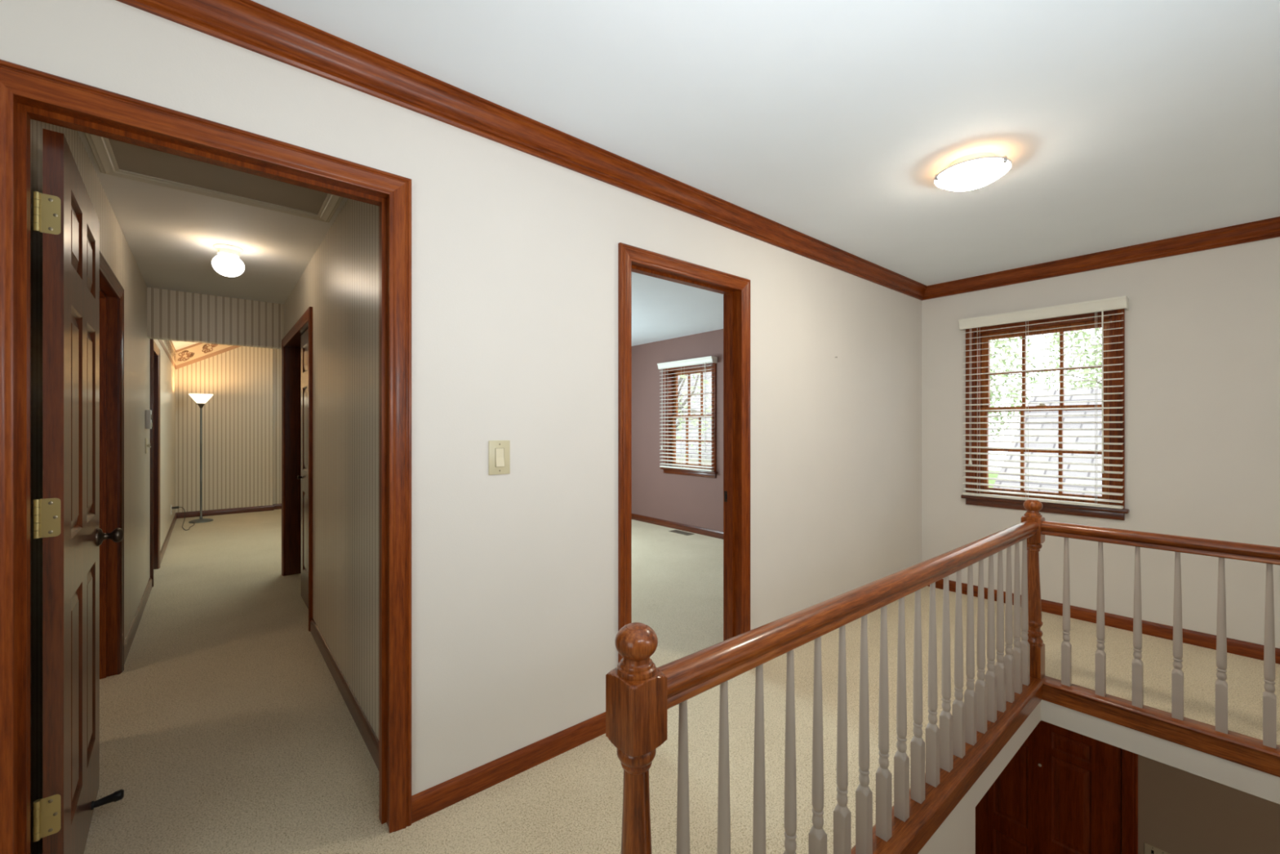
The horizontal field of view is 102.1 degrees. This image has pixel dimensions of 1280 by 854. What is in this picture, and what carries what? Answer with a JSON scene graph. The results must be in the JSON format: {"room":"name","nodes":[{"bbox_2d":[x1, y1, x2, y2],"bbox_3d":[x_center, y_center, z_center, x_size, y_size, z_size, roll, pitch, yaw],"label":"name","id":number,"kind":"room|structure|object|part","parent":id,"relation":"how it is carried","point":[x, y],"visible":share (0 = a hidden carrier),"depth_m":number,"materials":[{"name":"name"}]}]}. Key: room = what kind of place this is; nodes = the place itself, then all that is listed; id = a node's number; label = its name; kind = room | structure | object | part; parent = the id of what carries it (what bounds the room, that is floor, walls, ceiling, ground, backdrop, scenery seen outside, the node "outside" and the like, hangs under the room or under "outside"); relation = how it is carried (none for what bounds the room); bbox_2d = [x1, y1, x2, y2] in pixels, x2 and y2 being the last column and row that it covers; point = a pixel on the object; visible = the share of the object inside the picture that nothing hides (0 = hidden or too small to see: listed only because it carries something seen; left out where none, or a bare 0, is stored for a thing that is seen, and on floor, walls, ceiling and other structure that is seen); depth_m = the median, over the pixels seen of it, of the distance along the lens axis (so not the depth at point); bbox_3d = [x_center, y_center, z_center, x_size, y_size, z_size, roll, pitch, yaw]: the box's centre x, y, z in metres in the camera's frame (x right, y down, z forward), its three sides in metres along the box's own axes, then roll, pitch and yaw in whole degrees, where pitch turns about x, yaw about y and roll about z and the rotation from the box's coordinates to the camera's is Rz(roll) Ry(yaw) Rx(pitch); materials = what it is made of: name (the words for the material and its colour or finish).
{"room":"upstairs landing","nodes":[
{"label":"upstairs landing","id":0,"kind":"room"},
{"bbox_2d":[30,119,175,853],"bbox_3d":[-4.166,-0.075,4.330,0.120,2.750,8.155,0,0,-40],"label":"wall","id":1,"kind":"structure","parent":0,"point":[114,247],"depth_m":3.00,"materials":[{"name":"white paint"}]},
{"bbox_2d":[99,250,124,679],"bbox_3d":[-2.535,0.280,2.386,0.141,2.041,0.902,0,0,-40],"label":"door","id":2,"kind":"structure","parent":1,"relation":"in","point":[111,291],"depth_m":2.70,"materials":[{"name":"brown wood"}]},
{"bbox_3d":[-2.489,-0.708,2.424,0.021,0.066,0.902,0,0,-40],"label":"head casing","id":3,"kind":"part","parent":2,"relation":"part of","materials":[{"name":"brown wood"}]},
{"bbox_3d":[-2.756,0.280,2.745,0.021,2.041,0.066,0,0,-40],"label":"casing","id":4,"kind":"part","parent":2,"relation":"part of","materials":[{"name":"brown wood"}]},
{"bbox_2d":[124,577,152,664],"bbox_3d":[-3.374,1.259,3.483,0.014,0.082,1.858,0,0,-40],"label":"baseboard","id":5,"kind":"structure","parent":1,"relation":"attached to","point":[128,641],"depth_m":3.34,"materials":[{"name":"brown wood"}]},
{"bbox_2d":[145,438,151,453],"bbox_3d":[-3.743,0.142,3.937,0.028,0.115,0.116,0,0,-40],"label":"switch","id":6,"kind":"object","parent":1,"relation":"attached to","point":[147,445],"visible":1,"depth_m":3.90,"materials":[{"name":"beige plastic"}]},
{"bbox_3d":[-3.751,0.142,3.930,0.006,0.115,0.116,0,0,-40],"label":"wall plate","id":7,"kind":"part","parent":6,"relation":"part of","materials":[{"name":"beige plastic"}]},
{"bbox_2d":[145,409,151,428],"bbox_3d":[-3.741,-0.058,3.938,0.033,0.145,0.100,0,0,-40],"label":"thermostat","id":8,"kind":"object","parent":1,"relation":"attached to","point":[148,412],"visible":1,"depth_m":3.90,"materials":[{"name":"white plastic"}]},
{"bbox_2d":[150,338,159,586],"bbox_3d":[-4.255,0.292,4.453,0.141,2.016,0.762,0,0,-40],"label":"door","id":9,"kind":"structure","parent":1,"relation":"in","point":[154,349],"depth_m":4.72,"materials":[{"name":"brown wood"}]},
{"bbox_3d":[-3.986,0.292,4.224,0.021,2.016,0.066,0,0,-40],"label":"casing","id":10,"kind":"part","parent":9,"relation":"part of","materials":[{"name":"brown wood"}]},
{"bbox_3d":[-4.209,-0.683,4.492,0.021,0.066,0.762,0,0,-40],"label":"head casing","id":11,"kind":"part","parent":9,"relation":"part of","materials":[{"name":"brown wood"}]},
{"bbox_3d":[-4.432,0.292,4.759,0.021,2.016,0.066,0,0,-40],"label":"casing","id":12,"kind":"part","parent":9,"relation":"part of","materials":[{"name":"brown wood"}]},
{"bbox_2d":[160,512,177,564],"bbox_3d":[-5.525,1.259,6.068,0.014,0.082,3.344,0,0,-40],"label":"baseboard","id":13,"kind":"structure","parent":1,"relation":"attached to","point":[171,529],"depth_m":5.75,"materials":[{"name":"brown wood"}]},
{"bbox_2d":[171,340,197,350],"bbox_3d":[-4.658,-1.592,6.323,1.673,1.012,4.460,0,0,-40],"label":"ceiling","id":14,"kind":"structure","parent":0,"point":[177,344],"depth_m":7.13,"materials":[{"name":"paint"}]},
{"bbox_2d":[158,339,240,369],"bbox_3d":[-4.819,-1.259,6.091,1.129,0.885,4.210,0,0,-40],"label":"wallpaper border","id":15,"kind":"object","parent":14,"relation":"attached to","point":[186,356],"visible":0.48,"depth_m":7.46,"materials":[{"name":"beige paper"}]},
{"bbox_2d":[77,130,347,304],"bbox_3d":[-2.340,-1.135,2.915,0.878,0.100,3.645,0,0,-40],"label":"ceiling","id":16,"kind":"structure","parent":0,"point":[171,234],"depth_m":2.98,"materials":[{"name":"paint"}]},
{"bbox_2d":[84,132,343,222],"bbox_3d":[-1.646,-1.073,2.078,0.832,0.021,0.940,0,0,-40],"label":"attic hatch","id":17,"kind":"object","parent":16,"relation":"attached to","point":[113,157],"visible":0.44,"depth_m":2.26,"materials":[{"name":"beige paint"}]},
{"bbox_3d":[-1.646,-1.082,2.078,0.716,0.004,0.824,0,0,-40],"label":"hatch panel","id":18,"kind":"part","parent":17,"relation":"part of","materials":[{"name":"white paint"}]},
{"bbox_2d":[211,243,244,276],"bbox_3d":[-2.492,-0.999,3.131,0.156,0.173,0.156,0,0,-40],"label":"hall ceiling light","id":19,"kind":"object","parent":16,"relation":"attached to","point":[227,263],"visible":1,"depth_m":3.09,"materials":[{"name":"white glass"}]},
{"bbox_3d":[-2.492,-0.972,3.131,0.156,0.121,0.156,0,0,-40],"label":"globe","id":20,"kind":"part","parent":19,"relation":"part of","materials":[{"name":"white glass"}]},
{"bbox_2d":[146,287,284,349],"bbox_3d":[-3.475,-1.150,4.374,0.998,0.900,0.110,0,0,-40],"label":"wall header","id":21,"kind":"structure","parent":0,"point":[171,315],"depth_m":4.26,"materials":[{"name":"paper"}]},
{"bbox_2d":[175,346,281,512],"bbox_3d":[-6.032,-0.500,7.951,1.643,3.600,0.200,0,0,-40],"label":"wall","id":22,"kind":"structure","parent":0,"point":[242,420],"depth_m":7.75,"materials":[{"name":"paper"}]},
{"bbox_2d":[176,503,281,518],"bbox_3d":[-6.003,1.259,7.901,1.623,0.082,0.114,0,0,-40],"label":"baseboard","id":23,"kind":"structure","parent":22,"relation":"attached to","point":[276,506],"depth_m":7.72,"materials":[{"name":"brown wood"}]},
{"bbox_2d":[284,198,378,739],"bbox_3d":[-1.956,0.000,3.234,0.120,2.600,3.645,0,0,-40],"label":"wall","id":24,"kind":"structure","parent":0,"point":[340,282],"depth_m":2.48,"materials":[{"name":"white paint"}]},
{"bbox_2d":[281,306,312,631],"bbox_3d":[-2.344,0.267,4.157,0.746,2.066,1.652,0,0,-40],"label":"door","id":25,"kind":"structure","parent":24,"relation":"in","point":[297,344],"depth_m":4.51,"materials":[{"name":"brown wood"}]},
{"bbox_3d":[-3.130,0.267,4.535,0.021,2.066,0.066,0,0,-40],"label":"casing","id":26,"kind":"part","parent":25,"relation":"part of","materials":[{"name":"brown wood"}]},
{"bbox_3d":[-2.623,-0.733,3.925,0.021,0.066,1.652,0,0,-40],"label":"head casing","id":27,"kind":"part","parent":25,"relation":"part of","materials":[{"name":"brown wood"}]},
{"bbox_3d":[-2.438,-0.500,3.795,0.029,0.170,0.207,0,0,-40],"label":"panel","id":28,"kind":"part","parent":25,"relation":"part of","materials":[{"name":"brown wood"}]},
{"bbox_3d":[-2.438,0.013,3.795,0.029,0.590,0.207,0,0,-40],"label":"panel","id":29,"kind":"part","parent":25,"relation":"part of","materials":[{"name":"brown wood"}]},
{"bbox_3d":[-2.438,0.775,3.795,0.029,0.570,0.207,0,0,-40],"label":"panel","id":30,"kind":"part","parent":25,"relation":"part of","materials":[{"name":"brown wood"}]},
{"bbox_3d":[-2.116,0.267,3.316,0.021,2.066,0.066,0,0,-40],"label":"casing","id":31,"kind":"part","parent":25,"relation":"part of","materials":[{"name":"brown wood"}]},
{"bbox_2d":[310,617,378,769],"bbox_3d":[-2.008,1.259,3.192,0.014,0.082,3.645,0,0,-40],"label":"baseboard","id":32,"kind":"structure","parent":24,"relation":"attached to","point":[369,736],"depth_m":2.39,"materials":[{"name":"brown wood"}]},
{"bbox_2d":[0,0,921,795],"bbox_3d":[-0.121,0.000,2.313,6.273,2.600,0.120,0,0,-40],"label":"wall","id":33,"kind":"structure","parent":0,"point":[514,252],"depth_m":1.99,"materials":[{"name":"white paint"}]},
{"bbox_2d":[0,59,411,853],"bbox_3d":[-1.381,0.244,1.741,0.912,2.111,0.896,0,0,-40],"label":"door","id":34,"kind":"structure","parent":33,"relation":"in","point":[66,517],"depth_m":1.32,"materials":[{"name":"brown wood"}]},
{"bbox_3d":[-1.427,0.244,1.135,0.066,2.111,0.021,0,0,-40],"label":"casing","id":35,"kind":"part","parent":34,"relation":"part of","materials":[{"name":"brown wood"}]},
{"bbox_3d":[-1.606,-0.537,1.452,0.029,0.173,0.181,0,0,-42],"label":"panel","id":36,"kind":"part","parent":34,"relation":"part of","materials":[{"name":"brown wood"}]},
{"bbox_3d":[-1.606,-0.014,1.452,0.029,0.603,0.181,0,0,-42],"label":"panel","id":37,"kind":"part","parent":34,"relation":"part of","materials":[{"name":"brown wood"}]},
{"bbox_3d":[-1.606,0.764,1.452,0.029,0.583,0.181,0,0,-42],"label":"panel","id":38,"kind":"part","parent":34,"relation":"part of","materials":[{"name":"brown wood"}]},
{"bbox_3d":[-1.810,-0.537,1.682,0.029,0.173,0.181,0,0,-42],"label":"panel","id":39,"kind":"part","parent":34,"relation":"part of","materials":[{"name":"brown wood"}]},
{"bbox_3d":[-1.810,-0.014,1.682,0.029,0.603,0.181,0,0,-42],"label":"panel","id":40,"kind":"part","parent":34,"relation":"part of","materials":[{"name":"brown wood"}]},
{"bbox_3d":[-1.810,0.764,1.682,0.029,0.583,0.181,0,0,-42],"label":"panel","id":41,"kind":"part","parent":34,"relation":"part of","materials":[{"name":"brown wood"}]},
{"bbox_3d":[-1.873,0.385,1.829,0.066,0.064,0.064,0,0,-40],"label":"knob","id":42,"kind":"part","parent":34,"relation":"part of","materials":[{"name":"grey metal"}]},
{"bbox_3d":[-1.101,-0.778,1.405,0.912,0.066,0.021,0,0,-40],"label":"head casing","id":43,"kind":"part","parent":34,"relation":"part of","materials":[{"name":"brown wood"}]},
{"bbox_3d":[-0.776,0.244,1.676,0.066,2.111,0.021,0,0,-40],"label":"casing","id":44,"kind":"part","parent":34,"relation":"part of","materials":[{"name":"brown wood"}]},
{"bbox_2d":[488,440,510,475],"bbox_3d":[-0.515,0.112,1.899,0.083,0.125,0.012,0,0,-40],"label":"light switch","id":45,"kind":"object","parent":33,"relation":"attached to","point":[499,451],"visible":1,"depth_m":1.90,"materials":[{"name":"beige plastic"}]},
{"bbox_3d":[-0.516,0.112,1.899,0.036,0.069,0.004,0,0,-40],"label":"rocker frame","id":46,"kind":"part","parent":45,"relation":"part of","materials":[{"name":"beige plastic"}]},
{"bbox_2d":[411,711,605,823],"bbox_3d":[-0.422,1.259,1.975,0.862,0.082,0.014,0,0,-40],"label":"baseboard","id":47,"kind":"structure","parent":33,"relation":"attached to","point":[424,803],"depth_m":1.90,"materials":[{"name":"brown wood"}]},
{"bbox_2d":[115,0,927,300],"bbox_3d":[-0.060,-1.093,2.240,6.273,0.095,0.068,0,0,-40],"label":"crown molding","id":48,"kind":"structure","parent":33,"relation":"attached to","point":[249,24],"depth_m":1.78,"materials":[{"name":"brown wood"}]},
{"bbox_2d":[617,242,750,663],"bbox_3d":[0.216,0.249,2.580,0.892,2.101,0.143,0,0,-40],"label":"door frame","id":49,"kind":"structure","parent":33,"relation":"in","point":[735,290],"depth_m":2.78,"materials":[{"name":"brown wood"}]},
{"bbox_3d":[-0.063,0.249,2.269,0.066,2.101,0.021,0,0,-40],"label":"casing","id":50,"kind":"part","parent":49,"relation":"part of","materials":[{"name":"brown wood"}]},
{"bbox_3d":[0.255,-0.768,2.533,0.892,0.066,0.021,0,0,-40],"label":"head casing","id":51,"kind":"part","parent":49,"relation":"part of","materials":[{"name":"brown wood"}]},
{"bbox_3d":[0.478,0.385,2.864,0.002,0.060,0.030,0,0,-40],"label":"strike plate","id":52,"kind":"part","parent":49,"relation":"part of","materials":[{"name":"brown metal"}]},
{"bbox_3d":[0.572,0.249,2.797,0.066,2.101,0.021,0,0,-40],"label":"casing","id":53,"kind":"part","parent":49,"relation":"part of","materials":[{"name":"brown wood"}]},
{"bbox_2d":[631,328,723,531],"bbox_3d":[1.011,0.000,6.055,0.140,2.600,4.185,0,0,-40],"label":"wall","id":54,"kind":"structure","parent":0,"point":[692,500],"depth_m":6.78,"materials":[{"name":"paint"}]},
{"bbox_2d":[631,513,723,539],"bbox_3d":[0.984,1.259,5.967,0.014,0.082,4.085,0,0,-40],"label":"baseboard","id":55,"kind":"structure","parent":54,"relation":"attached to","point":[717,534],"depth_m":6.54,"materials":[{"name":"brown wood"}]},
{"bbox_2d":[660,362,717,478],"bbox_3d":[0.641,-0.097,6.459,0.192,1.393,0.950,0,0,-40],"label":"window","id":56,"kind":"structure","parent":54,"relation":"in","point":[668,470],"depth_m":6.56,"materials":[{"name":"brown wood"}]},
{"bbox_3d":[0.328,-0.134,6.750,0.021,1.318,0.058,0,0,-40],"label":"casing","id":57,"kind":"part","parent":56,"relation":"part of","materials":[{"name":"brown wood"}]},
{"bbox_2d":[657,355,717,471],"bbox_3d":[0.566,-0.151,6.397,0.105,1.345,0.944,0,0,-40],"label":"window blind","id":58,"kind":"object","parent":56,"relation":"attached to","point":[709,359],"visible":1,"depth_m":6.34,"materials":[{"name":"white plastic"}]},
{"bbox_3d":[0.563,0.512,6.394,0.048,0.018,0.904,0,0,-40],"label":"rail","id":59,"kind":"part","parent":58,"relation":"part of","materials":[{"name":"white"}]},
{"bbox_3d":[0.641,0.536,6.459,0.192,0.030,0.950,0,0,-40],"label":"sill","id":60,"kind":"part","parent":56,"relation":"part of","materials":[{"name":"brown wood"}]},
{"bbox_3d":[0.599,-0.764,6.424,0.021,0.058,0.906,0,0,-40],"label":"head casing","id":61,"kind":"part","parent":56,"relation":"part of","materials":[{"name":"wood"}]},
{"bbox_3d":[0.661,-0.107,6.475,0.141,1.264,0.798,0,0,-40],"label":"frame","id":62,"kind":"part","parent":56,"relation":"part of","materials":[{"name":"wood"}]},
{"bbox_3d":[0.669,0.185,6.483,0.034,0.672,0.758,0,0,-40],"label":"sash","id":63,"kind":"part","parent":56,"relation":"part of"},
{"bbox_3d":[0.697,-0.417,6.506,0.034,0.604,0.758,0,0,-40],"label":"sash","id":64,"kind":"part","parent":56,"relation":"part of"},
{"bbox_3d":[0.870,-0.134,6.098,0.021,1.318,0.058,0,0,-40],"label":"casing","id":65,"kind":"part","parent":56,"relation":"part of","materials":[{"name":"brown wood"}]},
{"bbox_2d":[631,271,723,346],"bbox_3d":[-0.244,-1.190,4.945,3.210,0.100,4.085,0,0,-40],"label":"ceiling","id":66,"kind":"structure","parent":0,"point":[662,309],"depth_m":5.03,"materials":[{"name":"paint"}]},
{"bbox_2d":[84,508,1279,853],"bbox_3d":[-1.405,1.375,3.917,6.550,0.150,12.520,0,0,-40],"label":"floor","id":67,"kind":"structure","parent":0,"point":[225,727],"depth_m":2.31,"materials":[{"name":"beige carpet"}]},
{"bbox_2d":[172,393,213,530],"bbox_3d":[-5.948,0.424,6.848,0.264,1.751,0.824,0,0,-19],"label":"floor lamp","id":68,"kind":"object","parent":67,"relation":"on","point":[201,399],"visible":1,"depth_m":7.10,"materials":[{"name":"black metal"}]},
{"bbox_3d":[-5.892,1.155,6.726,0.111,0.289,0.593,0,0,-33],"label":"power cord","id":69,"kind":"part","parent":68,"relation":"part of","materials":[{"name":"black plastic"}]},
{"bbox_3d":[-6.038,-0.387,7.113,0.264,0.129,0.264,0,0,-40],"label":"lamp shade","id":70,"kind":"part","parent":68,"relation":"part of","materials":[{"name":"white glass"}]},
{"bbox_2d":[668,529,693,535],"bbox_3d":[0.508,1.297,6.355,0.130,0.006,0.320,0,0,-40],"label":"floor vent","id":71,"kind":"object","parent":67,"relation":"in","point":[677,531],"visible":1,"depth_m":6.34,"materials":[{"name":"beige metal"}]},
{"bbox_2d":[605,498,1279,853],"bbox_3d":[1.427,0.913,1.268,2.684,1.094,1.446,0,0,-40],"label":"balustrade","id":72,"kind":"object","parent":67,"relation":"on","point":[639,694],"visible":1,"depth_m":1.74,"materials":[{"name":"brown wood"}]},
{"bbox_3d":[-0.007,0.833,0.957,0.081,0.934,0.081,0,0,-40],"label":"newel post","id":73,"kind":"part","parent":72,"relation":"part of","materials":[{"name":"brown wood"}]},
{"bbox_3d":[0.992,0.501,1.788,2.518,0.067,0.067,0,0,-40],"label":"handrail","id":74,"kind":"part","parent":72,"relation":"part of","materials":[{"name":"brown wood"}]},
{"bbox_3d":[1.001,1.298,1.788,2.673,0.093,0.101,0,0,-40],"label":"rail","id":75,"kind":"part","parent":72,"relation":"part of","materials":[{"name":"brown wood"}]},
{"bbox_3d":[1.990,0.913,2.619,0.081,1.094,0.081,0,0,-40],"label":"newel post","id":76,"kind":"part","parent":72,"relation":"part of","materials":[{"name":"brown wood"}]},
{"bbox_3d":[2.425,0.501,2.096,0.067,0.067,1.280,0,0,-40],"label":"handrail","id":77,"kind":"part","parent":72,"relation":"part of","materials":[{"name":"brown wood"}]},
{"bbox_3d":[2.413,1.298,2.102,0.101,0.093,1.425,0,0,-40],"label":"rail","id":78,"kind":"part","parent":72,"relation":"part of","materials":[{"name":"brown wood"}]},
{"bbox_2d":[251,0,1279,285],"bbox_3d":[1.211,-1.190,0.712,6.273,0.100,4.045,0,0,-40],"label":"ceiling","id":79,"kind":"structure","parent":0,"point":[1119,123],"depth_m":1.78,"materials":[{"name":"paint"}]},
{"bbox_2d":[933,152,1012,191],"bbox_3d":[1.434,-1.090,2.236,0.287,0.100,0.284,0,0,-40],"label":"ceiling light","id":80,"kind":"object","parent":79,"relation":"attached to","point":[974,171],"visible":1,"depth_m":2.17,"materials":[{"name":"white glass"}]},
{"bbox_2d":[917,699,1279,853],"bbox_3d":[0.490,2.670,0.525,4.924,2.740,1.420,0,0,-40],"label":"wall","id":81,"kind":"structure","parent":0,"point":[956,834],"depth_m":2.14,"materials":[{"name":"white paint"}]},
{"bbox_2d":[921,236,1279,853],"bbox_3d":[3.638,1.370,2.809,0.140,5.340,4.165,0,0,-40],"label":"wall","id":82,"kind":"structure","parent":0,"point":[1202,327],"depth_m":3.15,"materials":[{"name":"white paint"}]},
{"bbox_2d":[960,308,1129,519],"bbox_3d":[2.861,-0.097,3.701,0.192,1.393,0.950,0,0,-40],"label":"window","id":83,"kind":"structure","parent":82,"relation":"in","point":[1054,508],"depth_m":3.65,"materials":[{"name":"brown wood"}]},
{"bbox_3d":[2.548,-0.134,3.992,0.021,1.318,0.058,0,0,-40],"label":"casing","id":84,"kind":"part","parent":83,"relation":"part of","materials":[{"name":"brown wood"}]},
{"bbox_2d":[958,295,1128,509],"bbox_3d":[2.787,-0.151,3.639,0.105,1.345,0.944,0,0,-40],"label":"window blind","id":85,"kind":"object","parent":83,"relation":"attached to","point":[1101,305],"visible":0.99,"depth_m":3.56,"materials":[{"name":"white plastic"}]},
{"bbox_3d":[2.504,-0.260,3.918,0.002,1.000,0.013,0,0,-40],"label":"pull cord","id":86,"kind":"part","parent":85,"relation":"part of","materials":[{"name":"white fabric"}]},
{"bbox_3d":[2.783,0.512,3.636,0.048,0.018,0.904,0,0,-40],"label":"rail","id":87,"kind":"part","parent":85,"relation":"part of","materials":[{"name":"white"}]},
{"bbox_3d":[2.820,-0.764,3.667,0.021,0.058,0.906,0,0,-40],"label":"head casing","id":88,"kind":"part","parent":83,"relation":"part of","materials":[{"name":"wood"}]},
{"bbox_3d":[2.890,0.185,3.725,0.034,0.672,0.758,0,0,-40],"label":"sash","id":89,"kind":"part","parent":83,"relation":"part of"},
{"bbox_3d":[2.861,0.536,3.701,0.192,0.030,0.950,0,0,-40],"label":"sill","id":90,"kind":"part","parent":83,"relation":"part of","materials":[{"name":"brown wood"}]},
{"bbox_3d":[2.918,-0.417,3.748,0.034,0.604,0.758,0,0,-40],"label":"sash","id":91,"kind":"part","parent":83,"relation":"part of","materials":[{"name":"wood"}]},
{"bbox_3d":[3.091,-0.134,3.341,0.021,1.318,0.058,0,0,-40],"label":"casing","id":92,"kind":"part","parent":83,"relation":"part of","materials":[{"name":"brown wood"}]},
{"bbox_2d":[975,720,1137,853],"bbox_3d":[2.874,2.987,3.702,0.151,2.106,1.017,0,0,-40],"label":"door","id":93,"kind":"structure","parent":82,"relation":"in","point":[1064,791],"depth_m":3.58,"materials":[{"name":"red wood"}]},
{"bbox_3d":[2.744,2.600,3.821,0.038,0.574,0.188,0,0,-40],"label":"panel","id":94,"kind":"part","parent":93,"relation":"part of","materials":[{"name":"red wood"}]},
{"bbox_3d":[2.744,3.410,3.821,0.038,0.754,0.188,0,0,-40],"label":"panel","id":95,"kind":"part","parent":93,"relation":"part of","materials":[{"name":"red wood"}]},
{"bbox_3d":[2.967,2.192,3.553,0.038,0.099,0.188,0,0,-40],"label":"panel","id":96,"kind":"part","parent":93,"relation":"part of","materials":[{"name":"red wood"}]},
{"bbox_3d":[2.967,2.600,3.553,0.038,0.574,0.188,0,0,-40],"label":"panel","id":97,"kind":"part","parent":93,"relation":"part of","materials":[{"name":"red wood"}]},
{"bbox_3d":[3.125,2.987,3.299,0.021,2.106,0.076,0,0,-40],"label":"casing","id":98,"kind":"part","parent":93,"relation":"part of","materials":[{"name":"red wood"}]},
{"bbox_2d":[922,216,1279,300],"bbox_3d":[3.596,-1.093,2.696,0.068,0.095,4.045,0,0,-40],"label":"crown molding","id":99,"kind":"structure","parent":82,"relation":"attached to","point":[1267,228],"depth_m":3.32,"materials":[{"name":"brown wood"}]},
{"bbox_2d":[927,578,1279,663],"bbox_3d":[3.617,1.259,2.714,0.014,0.082,4.045,0,0,-40],"label":"baseboard","id":100,"kind":"structure","parent":82,"relation":"attached to","point":[1247,649],"depth_m":3.23,"materials":[{"name":"brown wood"}]},
{"bbox_2d":[1144,842,1170,853],"bbox_3d":[3.234,2.672,3.166,0.024,0.120,0.210,0,0,-40],"label":"switch","id":101,"kind":"object","parent":82,"relation":"attached to","point":[1148,849],"visible":1,"depth_m":3.22,"materials":[{"name":"beige plastic"}]},
{"label":"outside","id":102,"kind":"structure","parent":0,"visible":0},
{"bbox_2d":[988,470,999,487],"bbox_3d":[18.480,4.390,28.386,55.277,0.100,80.000,0,0,-40],"label":"ground","id":103,"kind":"structure","parent":102,"point":[990,475],"depth_m":45.44,"materials":[{"name":"green plant"}]},
{"bbox_2d":[675,371,711,465],"bbox_3d":[2.254,1.095,17.616,7.000,6.490,11.800,0,0,-40],"label":"house","id":104,"kind":"structure","parent":103,"relation":"on","point":[707,386],"depth_m":14.57,"materials":[{"name":"white"}]},
{"bbox_2d":[675,373,711,457],"bbox_3d":[0.623,0.898,11.732,2.834,6.896,3.104,0,0,-40],"label":"tree","id":105,"kind":"object","parent":103,"relation":"on","point":[682,376],"visible":0.07,"depth_m":11.40,"materials":[{"name":"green plant"}]},
{"bbox_2d":[988,336,1039,440],"bbox_3d":[9.467,-0.110,17.495,6.442,8.910,6.434,0,0,-40],"label":"tree","id":106,"kind":"object","parent":103,"relation":"on","point":[1005,349],"visible":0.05,"depth_m":15.84,"materials":[{"name":"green plant"}]},
{"bbox_2d":[992,388,1102,496],"bbox_3d":[10.871,1.720,4.915,7.000,5.240,11.650,0,0,-40],"label":"roof","id":107,"kind":"structure","parent":103,"relation":"on","point":[1077,397],"depth_m":8.11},
{"bbox_2d":[1038,328,1102,390],"bbox_3d":[13.665,-0.272,12.568,6.400,9.233,6.427,0,0,-40],"label":"tree","id":108,"kind":"object","parent":103,"relation":"on","point":[1091,384],"visible":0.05,"depth_m":13.89,"materials":[{"name":"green plant"}]}
]}

